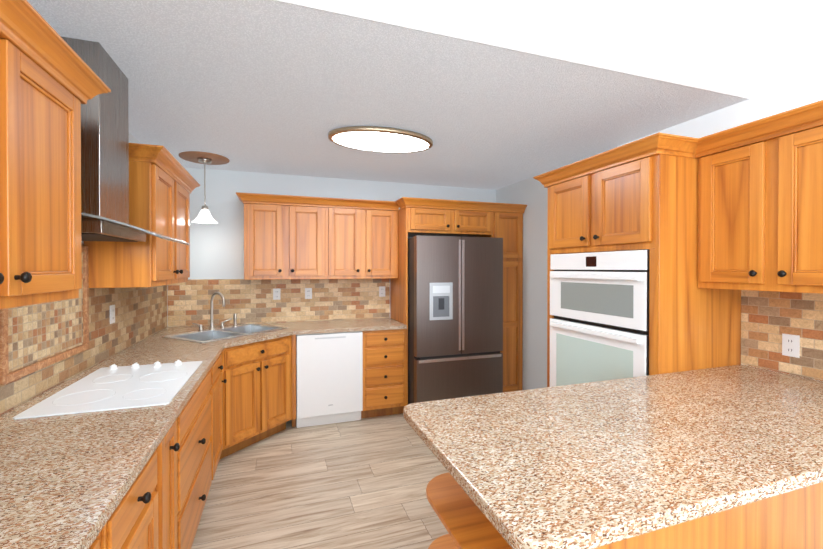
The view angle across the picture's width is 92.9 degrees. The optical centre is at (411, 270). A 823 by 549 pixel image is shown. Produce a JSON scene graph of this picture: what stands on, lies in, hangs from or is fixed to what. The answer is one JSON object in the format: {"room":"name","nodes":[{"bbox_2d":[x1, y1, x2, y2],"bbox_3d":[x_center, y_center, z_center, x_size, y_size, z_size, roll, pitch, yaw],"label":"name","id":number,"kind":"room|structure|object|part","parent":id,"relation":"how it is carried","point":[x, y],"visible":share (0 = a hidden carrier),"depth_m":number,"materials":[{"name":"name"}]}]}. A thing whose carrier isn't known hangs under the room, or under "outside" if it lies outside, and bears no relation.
{"room":"kitchen","nodes":[
{"label":"kitchen","id":0,"kind":"room"},
{"bbox_2d":[81,133,140,243],"bbox_3d":[-1.160,0.250,0.064,0.120,2.460,7.760,0,0,-19],"label":"wall","id":1,"kind":"structure","parent":0,"point":[132,139],"depth_m":2.88,"materials":[{"name":"white paint"}]},
{"bbox_2d":[0,0,11,309],"bbox_3d":[-1.145,-0.297,0.733,0.338,0.804,0.465,0,0,-19],"label":"upper cabinet","id":2,"kind":"object","parent":1,"relation":"attached to","point":[5,5],"depth_m":1.03,"materials":[{"name":"brown wood"}]},
{"bbox_2d":[12,0,91,307],"bbox_3d":[-1.294,-0.300,1.174,0.338,0.804,0.465,0,0,-19],"label":"upper cabinet","id":3,"kind":"object","parent":1,"relation":"attached to","point":[51,81],"depth_m":1.21,"materials":[{"name":"brown wood"}]},
{"bbox_2d":[0,243,166,414],"bbox_3d":[-1.683,0.203,1.834,0.028,0.700,4.050,0,0,-19],"label":"backsplash","id":4,"kind":"structure","parent":1,"relation":"attached to","point":[44,347],"depth_m":1.98,"materials":[{"name":"tile"}]},
{"bbox_2d":[110,305,114,323],"bbox_3d":[-1.912,0.278,2.502,0.008,0.116,0.072,0,0,-19],"label":"electrical outlet","id":5,"kind":"object","parent":4,"relation":"in","point":[112,313],"visible":1,"depth_m":2.49,"materials":[{"name":"white plastic"}]},
{"bbox_2d":[61,36,188,244],"bbox_3d":[-1.421,-0.565,1.855,0.538,0.850,0.762,0,0,-19],"label":"range hood","id":6,"kind":"object","parent":1,"relation":"attached to","point":[104,168],"visible":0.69,"depth_m":1.74,"materials":[{"name":"silver metal"}]},
{"bbox_3d":[-1.413,-0.189,1.860,0.520,0.097,0.762,0,0,-19],"label":"glass","id":7,"kind":"part","parent":6,"relation":"part of","materials":[{"name":"white"}]},
{"bbox_2d":[84,143,199,287],"bbox_3d":[-1.773,-0.310,2.677,0.400,0.805,1.104,0,0,-19],"label":"upper cabinet","id":8,"kind":"object","parent":1,"relation":"attached to","point":[163,183],"visible":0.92,"depth_m":2.25,"materials":[{"name":"brown wood"}]},
{"bbox_2d":[191,413,448,548],"bbox_3d":[0.601,1.526,0.672,3.840,0.100,8.000,0,0,-19],"label":"floor","id":9,"kind":"structure","parent":0,"point":[362,483],"depth_m":2.59,"materials":[{"name":"wood"}]},
{"bbox_2d":[89,508,116,548],"bbox_3d":[-0.892,1.040,0.435,0.618,0.876,0.880,0,0,-19],"label":"base cabinet","id":10,"kind":"object","parent":9,"relation":"on","point":[107,537],"depth_m":0.98,"materials":[{"name":"brown wood"}]},
{"bbox_2d":[117,437,164,548],"bbox_3d":[-1.108,1.036,1.069,0.618,0.876,0.460,0,0,-19],"label":"base cabinet","id":11,"kind":"object","parent":9,"relation":"on","point":[161,505],"depth_m":1.24,"materials":[{"name":"brown wood"}]},
{"bbox_2d":[165,413,184,548],"bbox_3d":[-1.224,1.033,1.410,0.618,0.876,0.260,0,0,-19],"label":"base cabinet","id":12,"kind":"object","parent":9,"relation":"on","point":[175,437],"depth_m":1.59,"materials":[{"name":"brown wood"}]},
{"bbox_2d":[181,361,216,548],"bbox_3d":[-1.407,1.030,1.950,0.618,0.876,0.880,0,0,-19],"label":"base cabinet","id":13,"kind":"object","parent":9,"relation":"on","point":[200,412],"depth_m":2.07,"materials":[{"name":"brown wood"}]},
{"bbox_2d":[216,353,224,464],"bbox_3d":[-1.631,1.025,2.608,0.618,0.876,0.510,0,0,-19],"label":"base cabinet","id":14,"kind":"object","parent":9,"relation":"on","point":[220,380],"depth_m":2.85,"materials":[{"name":"brown wood"}]},
{"bbox_2d":[0,292,406,548],"bbox_3d":[-0.646,0.471,2.193,2.218,0.545,4.058,0,0,-19],"label":"countertop","id":15,"kind":"structure","parent":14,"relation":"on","point":[77,451],"depth_m":1.40,"materials":[{"name":"stone"}]},
{"bbox_2d":[12,359,202,419],"bbox_3d":[-1.373,0.536,1.905,0.510,0.030,0.780,0,0,-19],"label":"cooktop","id":16,"kind":"object","parent":15,"relation":"in","point":[112,388],"depth_m":1.78,"materials":[{"name":"white glass"}]},
{"bbox_2d":[192,292,237,331],"bbox_3d":[-1.792,0.361,3.589,0.335,0.346,0.326,0,0,-19],"label":"faucet","id":17,"kind":"object","parent":15,"relation":"on","point":[222,328],"depth_m":3.55,"materials":[{"name":"silver metal"}]},
{"bbox_2d":[160,323,287,367],"bbox_3d":[-1.612,0.635,3.445,0.999,0.200,0.975,0,0,-19],"label":"sink","id":18,"kind":"object","parent":15,"relation":"in","point":[237,334],"depth_m":3.43,"materials":[{"name":"silver metal"}]},
{"bbox_2d":[219,335,291,459],"bbox_3d":[-1.308,1.020,3.275,0.592,0.874,0.541,0,0,-19],"label":"base cabinet","id":19,"kind":"object","parent":9,"relation":"on","point":[257,395],"visible":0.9,"depth_m":3.01,"materials":[{"name":"brown wood"}]},
{"bbox_2d":[296,331,362,427],"bbox_3d":[-0.850,1.018,3.925,0.604,0.871,0.600,0,0,-19],"label":"dishwasher","id":20,"kind":"object","parent":9,"relation":"on","point":[329,378],"visible":0.85,"depth_m":3.65,"materials":[{"name":"white plastic"}]},
{"bbox_2d":[291,329,405,426],"bbox_3d":[-0.658,1.015,3.993,1.093,0.875,0.650,0,0,-19],"label":"base cabinet","id":21,"kind":"object","parent":9,"relation":"on","point":[384,372],"visible":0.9,"depth_m":3.82,"materials":[{"name":"brown wood"}]},
{"bbox_2d":[408,235,502,403],"bbox_3d":[0.367,0.556,4.226,0.938,1.790,0.808,0,0,-19],"label":"fridge","id":22,"kind":"object","parent":9,"relation":"on","point":[455,315],"visible":0.85,"depth_m":3.84,"materials":[{"name":"grey"}]},
{"bbox_2d":[390,197,526,406],"bbox_3d":[0.483,0.363,4.369,1.433,2.175,0.665,0,0,-19],"label":"enclosure","id":23,"kind":"object","parent":9,"relation":"on","point":[433,217],"visible":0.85,"depth_m":4.22,"materials":[{"name":"brown wood"}]},
{"bbox_2d":[426,472,822,548],"bbox_3d":[1.069,1.031,1.696,2.048,0.875,0.605,0,0,-19],"label":"base cabinet","id":24,"kind":"object","parent":9,"relation":"on","point":[791,519],"visible":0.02,"depth_m":1.43,"materials":[{"name":"brown wood"}]},
{"bbox_2d":[403,364,822,548],"bbox_3d":[1.089,0.574,1.543,2.108,0.038,0.888,0,0,-19],"label":"countertop","id":25,"kind":"structure","parent":24,"relation":"on","point":[591,465],"depth_m":1.23,"materials":[{"name":"stone"}]},
{"bbox_2d":[167,167,495,326],"bbox_3d":[-0.668,0.220,4.393,3.840,2.460,0.120,0,0,-19],"label":"wall","id":26,"kind":"structure","parent":0,"point":[217,251],"depth_m":3.96,"materials":[{"name":"white paint"}]},
{"bbox_2d":[168,279,389,326],"bbox_3d":[-1.296,0.309,4.112,2.210,0.454,0.008,0,0,-19],"label":"backsplash","id":27,"kind":"structure","parent":26,"relation":"attached to","point":[249,301],"depth_m":4.07,"materials":[{"name":"tile"}]},
{"bbox_2d":[273,288,279,299],"bbox_3d":[-1.402,0.242,4.067,0.072,0.116,0.008,0,0,-19],"label":"electrical outlet","id":28,"kind":"object","parent":27,"relation":"attached to","point":[276,294],"visible":1,"depth_m":4.07,"materials":[{"name":"white plastic"}]},
{"bbox_2d":[305,288,311,298],"bbox_3d":[-1.099,0.242,4.170,0.072,0.116,0.008,0,0,-19],"label":"electrical outlet","id":29,"kind":"object","parent":27,"relation":"attached to","point":[308,293],"visible":1,"depth_m":4.17,"materials":[{"name":"white plastic"}]},
{"bbox_2d":[379,286,384,296],"bbox_3d":[-0.332,0.235,4.431,0.072,0.116,0.008,0,0,-19],"label":"electrical outlet","id":30,"kind":"object","parent":27,"relation":"attached to","point":[381,291],"visible":1,"depth_m":4.43,"materials":[{"name":"white plastic"}]},
{"bbox_2d":[240,193,327,279],"bbox_3d":[-1.267,-0.319,3.941,0.757,0.804,0.338,0,0,-19],"label":"upper cabinet","id":31,"kind":"object","parent":26,"relation":"attached to","point":[295,237],"depth_m":3.79,"materials":[{"name":"brown wood"}]},
{"bbox_2d":[328,198,363,278],"bbox_3d":[-0.730,-0.321,4.124,0.378,0.804,0.338,0,0,-19],"label":"upper cabinet","id":32,"kind":"object","parent":26,"relation":"attached to","point":[345,216],"depth_m":3.97,"materials":[{"name":"brown wood"}]},
{"bbox_2d":[364,200,398,278],"bbox_3d":[-0.372,-0.321,4.246,0.379,0.804,0.338,0,0,-19],"label":"upper cabinet","id":33,"kind":"object","parent":26,"relation":"attached to","point":[380,217],"depth_m":4.09,"materials":[{"name":"brown wood"}]},
{"bbox_2d":[27,0,822,189],"bbox_3d":[0.601,-1.032,0.654,3.840,0.104,8.000,0,0,-19],"label":"ceiling","id":34,"kind":"structure","parent":0,"point":[272,87],"depth_m":1.95,"materials":[{"name":"white paint"}]},
{"bbox_2d":[179,151,229,223],"bbox_3d":[-1.835,-0.716,3.472,0.400,0.574,0.400,0,0,-19],"label":"pendant light","id":35,"kind":"object","parent":34,"relation":"hanging from","point":[204,216],"visible":1,"depth_m":3.44,"materials":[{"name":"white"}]},
{"bbox_2d":[328,126,432,152],"bbox_3d":[-0.223,-0.981,2.952,0.800,0.030,0.510,0,0,-19],"label":"recessed light","id":36,"kind":"object","parent":34,"relation":"in","point":[379,139],"visible":1,"depth_m":2.88,"materials":[{"name":"beige plastic"}]},
{"bbox_2d":[496,73,822,389],"bbox_3d":[2.362,0.242,1.262,0.120,2.460,7.760,0,0,-19],"label":"wall","id":37,"kind":"structure","parent":0,"point":[531,193],"depth_m":4.04,"materials":[{"name":"white paint"}]},
{"bbox_2d":[545,160,588,255],"bbox_3d":[1.392,-0.420,2.829,0.646,0.591,0.440,0,0,-19],"label":"upper cabinet","id":38,"kind":"object","parent":37,"relation":"attached to","point":[568,187],"depth_m":2.72,"materials":[{"name":"brown wood"}]},
{"bbox_2d":[698,141,765,290],"bbox_3d":[1.816,-0.269,2.069,0.388,0.730,0.350,0,0,-19],"label":"upper cabinet","id":39,"kind":"object","parent":37,"relation":"attached to","point":[760,216],"depth_m":2.00,"materials":[{"name":"brown wood"}]},
{"bbox_2d":[741,290,822,380],"bbox_3d":[2.167,0.327,1.638,0.008,0.454,1.400,0,0,-19],"label":"backsplash","id":40,"kind":"structure","parent":37,"relation":"attached to","point":[769,319],"depth_m":2.11,"materials":[{"name":"tile"}]},
{"bbox_2d":[782,334,799,357],"bbox_3d":[2.010,0.396,2.073,0.008,0.116,0.072,0,0,-19],"label":"electrical outlet","id":41,"kind":"object","parent":40,"relation":"attached to","point":[790,345],"visible":1,"depth_m":2.07,"materials":[{"name":"white plastic"}]},
{"bbox_2d":[762,126,822,293],"bbox_3d":[1.929,-0.266,1.738,0.388,0.730,0.350,0,0,-19],"label":"upper cabinet","id":42,"kind":"object","parent":37,"relation":"attached to","point":[794,162],"depth_m":1.76,"materials":[{"name":"brown wood"}]},
{"bbox_2d":[589,136,735,255],"bbox_3d":[1.534,-0.417,2.412,0.646,0.591,0.440,0,0,-19],"label":"upper cabinet","id":43,"kind":"object","parent":0,"relation":"attached to","point":[641,194],"depth_m":2.16,"materials":[{"name":"brown wood"}]},
{"bbox_2d":[550,250,648,386],"bbox_3d":[1.415,0.460,2.611,0.605,1.157,0.796,0,0,-19],"label":"wall oven","id":44,"kind":"object","parent":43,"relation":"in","point":[599,311],"visible":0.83,"depth_m":2.45,"materials":[{"name":"white metal"}]},
{"bbox_3d":[1.663,-0.666,1.979,0.735,0.087,2.384,0,0,-19],"label":"crown moulding mounted","id":45,"kind":"part","parent":43,"relation":"part of","materials":[{"name":"brown wood"}]}
]}

